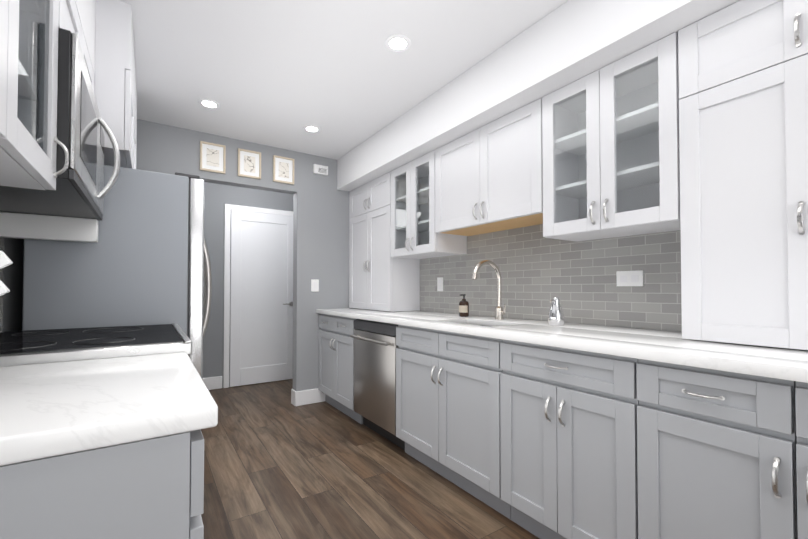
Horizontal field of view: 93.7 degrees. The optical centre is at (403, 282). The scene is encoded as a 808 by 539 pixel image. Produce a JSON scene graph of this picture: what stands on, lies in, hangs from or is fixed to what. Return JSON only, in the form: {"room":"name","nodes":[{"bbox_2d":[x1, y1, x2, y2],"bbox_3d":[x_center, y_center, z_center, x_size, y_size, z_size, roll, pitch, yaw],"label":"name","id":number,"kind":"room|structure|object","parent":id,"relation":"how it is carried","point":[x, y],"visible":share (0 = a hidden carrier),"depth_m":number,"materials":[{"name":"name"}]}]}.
{"room":"kitchen","nodes":[
{"label":"kitchen","id":0,"kind":"room"},
{"bbox_2d":[3,238,23,331],"bbox_3d":[-1.075,-0.097,0.580,0.120,2.460,5.320,1,-1,-34],"label":"wall","id":1,"kind":"structure","parent":0,"point":[13,297],"depth_m":1.71,"materials":[{"name":"black"}]},
{"bbox_2d":[0,238,3,331],"bbox_3d":[-1.235,-0.104,0.936,0.010,0.634,1.490,1,-1,-34],"label":"backsplash","id":2,"kind":"structure","parent":1,"relation":"attached to","point":[2,280],"depth_m":1.54,"materials":[{"name":"tile"}]},
{"bbox_2d":[0,0,68,189],"bbox_3d":[-0.819,-0.603,0.608,0.324,0.692,0.865,1,-1,-34],"label":"upper cabinet","id":3,"kind":"object","parent":1,"relation":"attached to","point":[29,140],"visible":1,"depth_m":0.88,"materials":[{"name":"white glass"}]},
{"bbox_2d":[58,0,93,90],"bbox_3d":[-1.292,-0.822,1.290,0.294,0.230,0.773,1,-1,-34],"label":"upper cabinet","id":4,"kind":"object","parent":1,"relation":"attached to","point":[69,19],"visible":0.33,"depth_m":1.26,"materials":[{"name":"white wood"}]},
{"bbox_2d":[0,27,119,242],"bbox_3d":[-1.246,-0.444,1.314,0.402,0.518,0.776,1,-1,-34],"label":"over-the-range microwave","id":5,"kind":"object","parent":4,"relation":"attached to","point":[70,208],"visible":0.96,"depth_m":1.31,"materials":[{"name":"silver metal"}]},
{"bbox_2d":[94,0,136,168],"bbox_3d":[-1.720,-0.955,2.048,0.424,0.691,0.948,1,-1,-34],"label":"upper cabinet","id":6,"kind":"object","parent":1,"relation":"attached to","point":[115,88],"visible":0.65,"depth_m":1.75,"materials":[{"name":"white wood"}]},
{"bbox_2d":[136,119,348,391],"bbox_3d":[-1.405,-0.047,3.488,2.570,2.460,0.120,1,-1,-34],"label":"wall","id":7,"kind":"structure","parent":0,"point":[321,228],"depth_m":3.71,"materials":[{"name":"grey paint"}]},
{"bbox_2d":[200,141,225,173],"bbox_3d":[-1.645,-1.076,3.260,0.197,0.245,0.020,1,-1,-34],"label":"picture","id":8,"kind":"object","parent":7,"relation":"attached to","point":[212,157],"visible":1,"depth_m":3.26},
{"bbox_2d":[238,148,260,178],"bbox_3d":[-1.396,-1.074,3.427,0.197,0.245,0.020,1,-1,-34],"label":"picture","id":9,"kind":"object","parent":7,"relation":"attached to","point":[249,163],"visible":1,"depth_m":3.42},
{"bbox_2d":[273,155,293,184],"bbox_3d":[-1.141,-1.071,3.598,0.197,0.245,0.020,1,-1,-34],"label":"picture","id":10,"kind":"object","parent":7,"relation":"attached to","point":[283,169],"visible":0.98,"depth_m":3.59},
{"bbox_2d":[291,388,324,405],"bbox_3d":[-0.948,1.117,3.766,0.309,0.140,0.134,1,-1,-34],"label":"baseboard","id":11,"kind":"structure","parent":7,"relation":"attached to","point":[306,397],"depth_m":3.70,"materials":[{"name":"white wood"}]},
{"bbox_2d":[311,279,318,291],"bbox_3d":[-0.883,0.027,3.759,0.078,0.120,0.009,1,-1,-34],"label":"light switch","id":12,"kind":"object","parent":7,"relation":"attached to","point":[314,285],"visible":1,"depth_m":3.76,"materials":[{"name":"white plastic"}]},
{"bbox_2d":[313,164,327,175],"bbox_3d":[-0.835,-1.132,3.797,0.150,0.090,0.031,1,-1,-34],"label":"fire alarm","id":13,"kind":"object","parent":7,"relation":"attached to","point":[320,169],"visible":0.96,"depth_m":3.78,"materials":[{"name":"white plastic"}]},
{"bbox_2d":[203,182,293,387],"bbox_3d":[-1.916,-0.030,4.494,1.900,2.460,0.120,1,-1,-34],"label":"wall","id":14,"kind":"structure","parent":0,"point":[217,197],"depth_m":4.30,"materials":[{"name":"grey paint"}]},
{"bbox_2d":[203,376,221,389],"bbox_3d":[-1.879,1.129,4.418,1.696,0.140,0.012,1,-1,-34],"label":"baseboard","id":15,"kind":"structure","parent":14,"relation":"attached to","point":[211,383],"depth_m":4.24,"materials":[{"name":"white wood"}]},
{"bbox_2d":[223,204,292,387],"bbox_3d":[-1.661,0.150,4.533,0.890,2.100,0.090,1,-1,-34],"label":"hall door","id":16,"kind":"structure","parent":14,"relation":"in","point":[258,302],"depth_m":4.51,"materials":[{"name":"white wood"}]},
{"bbox_2d":[119,0,567,159],"bbox_3d":[0.043,-1.354,1.351,2.870,0.080,5.320,1,-1,-34],"label":"ceiling","id":17,"kind":"structure","parent":0,"point":[283,73],"depth_m":2.21,"materials":[{"name":"white paint"}]},
{"bbox_2d":[75,0,95,74],"bbox_3d":[-1.049,-1.132,0.934,0.294,0.375,1.650,1,-1,-34],"label":"soffit beam","id":18,"kind":"structure","parent":17,"relation":"attached to","point":[86,9],"depth_m":1.54,"materials":[{"name":"white paint"}]},
{"bbox_2d":[198,99,219,108],"bbox_3d":[-1.403,-1.287,2.728,0.144,0.006,0.144,1,-1,-34],"label":"recessed light","id":19,"kind":"object","parent":17,"relation":"in","point":[210,103],"visible":1,"depth_m":2.72,"materials":[{"name":"white plastic"}]},
{"bbox_2d":[303,125,320,132],"bbox_3d":[-0.767,-1.280,3.154,0.144,0.006,0.144,1,-1,-34],"label":"recessed light","id":20,"kind":"object","parent":17,"relation":"in","point":[311,128],"visible":1,"depth_m":3.14,"materials":[{"name":"white plastic"}]},
{"bbox_2d":[385,34,410,51],"bbox_3d":[-0.032,-1.298,2.058,0.144,0.006,0.144,1,-1,-34],"label":"recessed light","id":21,"kind":"object","parent":17,"relation":"in","point":[398,43],"visible":1,"depth_m":2.05,"materials":[{"name":"white plastic"}]},
{"bbox_2d":[337,0,739,191],"bbox_3d":[0.950,-1.150,1.883,0.464,0.307,5.197,1,-1,-34],"label":"soffit beam","id":22,"kind":"structure","parent":17,"relation":"attached to","point":[567,43],"depth_m":1.96,"materials":[{"name":"white paint"}]},
{"bbox_2d":[201,379,539,538],"bbox_3d":[-0.278,1.184,1.785,2.870,0.060,6.470,1,-1,-34],"label":"floor","id":23,"kind":"structure","parent":0,"point":[278,464],"depth_m":2.19,"materials":[{"name":"brown wood"}]},
{"bbox_2d":[0,323,191,366],"bbox_3d":[-1.127,0.668,1.375,0.670,0.958,0.780,1,-1,-34],"label":"range","id":24,"kind":"object","parent":23,"relation":"on","point":[25,347],"visible":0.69,"depth_m":1.19,"materials":[{"name":"black glass"}]},
{"bbox_2d":[0,429,203,538],"bbox_3d":[-0.751,0.694,0.752,0.621,0.885,0.654,1,-1,-34],"label":"base cabinet","id":25,"kind":"object","parent":23,"relation":"on","point":[151,488],"visible":0.62,"depth_m":0.57,"materials":[{"name":"grey wood"}]},
{"bbox_2d":[0,352,217,465],"bbox_3d":[-0.751,0.230,0.758,0.598,0.038,0.665,1,-1,-34],"label":"countertop","id":26,"kind":"structure","parent":25,"relation":"on","point":[53,409],"depth_m":0.65,"materials":[{"name":"white stone"}]},
{"bbox_2d":[0,251,12,326],"bbox_3d":[-0.965,0.043,0.736,0.293,0.332,0.130,1,-1,-34],"label":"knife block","id":27,"kind":"object","parent":26,"relation":"on","point":[5,260],"visible":1,"depth_m":0.80,"materials":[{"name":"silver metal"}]},
{"bbox_2d":[22,165,211,431],"bbox_3d":[-1.542,0.302,2.175,0.756,1.716,0.900,1,-1,-34],"label":"fridge","id":28,"kind":"object","parent":23,"relation":"on","point":[145,260],"visible":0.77,"depth_m":1.81,"materials":[{"name":"grey metal"}]},
{"bbox_2d":[318,314,362,423],"bbox_3d":[-0.374,0.742,3.617,0.696,0.885,0.785,1,-1,-34],"label":"base cabinet","id":29,"kind":"object","parent":23,"relation":"on","point":[335,363],"visible":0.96,"depth_m":3.39,"materials":[{"name":"grey wood"}]},
{"bbox_2d":[350,319,404,449],"bbox_3d":[0.015,0.733,3.015,0.719,0.884,0.639,1,-1,-34],"label":"dishwasher","id":30,"kind":"object","parent":23,"relation":"on","point":[375,346],"visible":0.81,"depth_m":2.81,"materials":[{"name":"silver metal"}]},
{"bbox_2d":[396,325,510,519],"bbox_3d":[0.463,0.721,2.370,0.694,0.885,0.922,1,-1,-34],"label":"base cabinet","id":31,"kind":"object","parent":23,"relation":"on","point":[448,427],"visible":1,"depth_m":2.10,"materials":[{"name":"grey wood"}]},
{"bbox_2d":[316,308,807,382],"bbox_3d":[0.447,0.353,2.398,0.676,0.229,3.738,1,-1,-34],"label":"countertop","id":32,"kind":"structure","parent":31,"relation":"on","point":[672,347],"depth_m":1.48,"materials":[{"name":"white stone"}]},
{"bbox_2d":[459,294,468,316],"bbox_3d":[0.434,0.164,2.743,0.073,0.160,0.073,1,-1,-34],"label":"soap bottle","id":33,"kind":"object","parent":32,"relation":"on","point":[463,307],"visible":1,"depth_m":2.71,"materials":[{"name":"brown glass"}]},
{"bbox_2d":[472,260,505,319],"bbox_3d":[0.546,0.046,2.415,0.272,0.384,0.093,1,-1,-34],"label":"faucet","id":34,"kind":"object","parent":32,"relation":"on","point":[499,312],"visible":1,"depth_m":2.46,"materials":[{"name":"silver metal"}]},
{"bbox_2d":[548,297,564,325],"bbox_3d":[0.834,0.154,2.084,0.096,0.156,0.086,1,-1,-34],"label":"faucet","id":35,"kind":"object","parent":32,"relation":"on","point":[556,315],"visible":1,"depth_m":2.06,"materials":[{"name":"silver metal"}]},
{"bbox_2d":[500,340,638,538],"bbox_3d":[0.890,0.710,1.732,0.696,0.885,0.609,1,-1,-34],"label":"base cabinet","id":36,"kind":"object","parent":23,"relation":"on","point":[568,421],"visible":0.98,"depth_m":1.51,"materials":[{"name":"grey wood"}]},
{"bbox_2d":[636,359,797,538],"bbox_3d":[1.168,0.703,1.317,0.696,0.885,0.384,1,-1,-34],"label":"base cabinet","id":37,"kind":"object","parent":23,"relation":"on","point":[716,454],"visible":0.96,"depth_m":1.13,"materials":[{"name":"grey wood"}]},
{"bbox_2d":[795,381,807,538],"bbox_3d":[1.382,0.698,0.998,0.696,0.885,0.378,1,-1,-34],"label":"base cabinet","id":38,"kind":"object","parent":23,"relation":"on","point":[801,400],"visible":0.98,"depth_m":0.97,"materials":[{"name":"grey wood"}]},
{"bbox_2d":[427,311,678,331],"bbox_3d":[1.160,-0.071,2.077,0.120,2.460,5.320,1,-1,-34],"label":"wall","id":39,"kind":"structure","parent":0,"point":[575,323],"depth_m":2.14,"materials":[{"name":"grey tile"}]},
{"bbox_2d":[349,172,419,311],"bbox_3d":[-0.229,-0.353,3.712,0.348,1.222,0.819,1,-1,-34],"label":"upper cabinet","id":40,"kind":"object","parent":39,"relation":"attached to","point":[381,278],"visible":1,"depth_m":3.50,"materials":[{"name":"white wood"}]},
{"bbox_2d":[391,150,466,258],"bbox_3d":[0.173,-0.598,3.118,0.348,0.752,0.617,1,-1,-34],"label":"upper cabinet","id":41,"kind":"object","parent":39,"relation":"attached to","point":[414,235],"visible":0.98,"depth_m":3.05,"materials":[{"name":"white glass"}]},
{"bbox_2d":[435,98,542,235],"bbox_3d":[0.600,-0.677,2.481,0.348,0.616,0.912,1,-1,-34],"label":"upper cabinet","id":42,"kind":"object","parent":39,"relation":"attached to","point":[489,178],"visible":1,"depth_m":2.33,"materials":[{"name":"white wood"}]},
{"bbox_2d":[420,224,681,331],"bbox_3d":[0.733,-0.096,2.597,0.010,0.674,3.738,1,-1,-34],"label":"backsplash","id":43,"kind":"structure","parent":39,"relation":"attached to","point":[539,272],"depth_m":2.25,"materials":[{"name":"tile"}]},
{"bbox_2d":[437,277,442,290],"bbox_3d":[0.307,0.013,3.214,0.008,0.118,0.078,1,-1,-34],"label":"electrical outlet","id":44,"kind":"object","parent":43,"relation":"attached to","point":[439,283],"visible":1,"depth_m":3.21,"materials":[{"name":"white plastic"}]},
{"bbox_2d":[616,270,642,285],"bbox_3d":[1.158,-0.022,1.945,0.008,0.080,0.130,1,-1,-34],"label":"electrical outlet","id":45,"kind":"object","parent":43,"relation":"attached to","point":[629,278],"visible":1,"depth_m":1.94,"materials":[{"name":"white plastic"}]},
{"bbox_2d":[542,32,680,241],"bbox_3d":[1.029,-0.620,1.840,0.348,0.752,0.624,1,-1,-34],"label":"upper cabinet","id":46,"kind":"object","parent":39,"relation":"attached to","point":[611,150],"visible":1,"depth_m":1.79,"materials":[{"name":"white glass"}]},
{"bbox_2d":[678,0,807,349],"bbox_3d":[1.409,-0.394,1.269,0.348,1.222,0.735,1,-1,-34],"label":"upper cabinet","id":47,"kind":"object","parent":39,"relation":"attached to","point":[743,104],"visible":1,"depth_m":1.33,"materials":[{"name":"white wood"}]}
]}

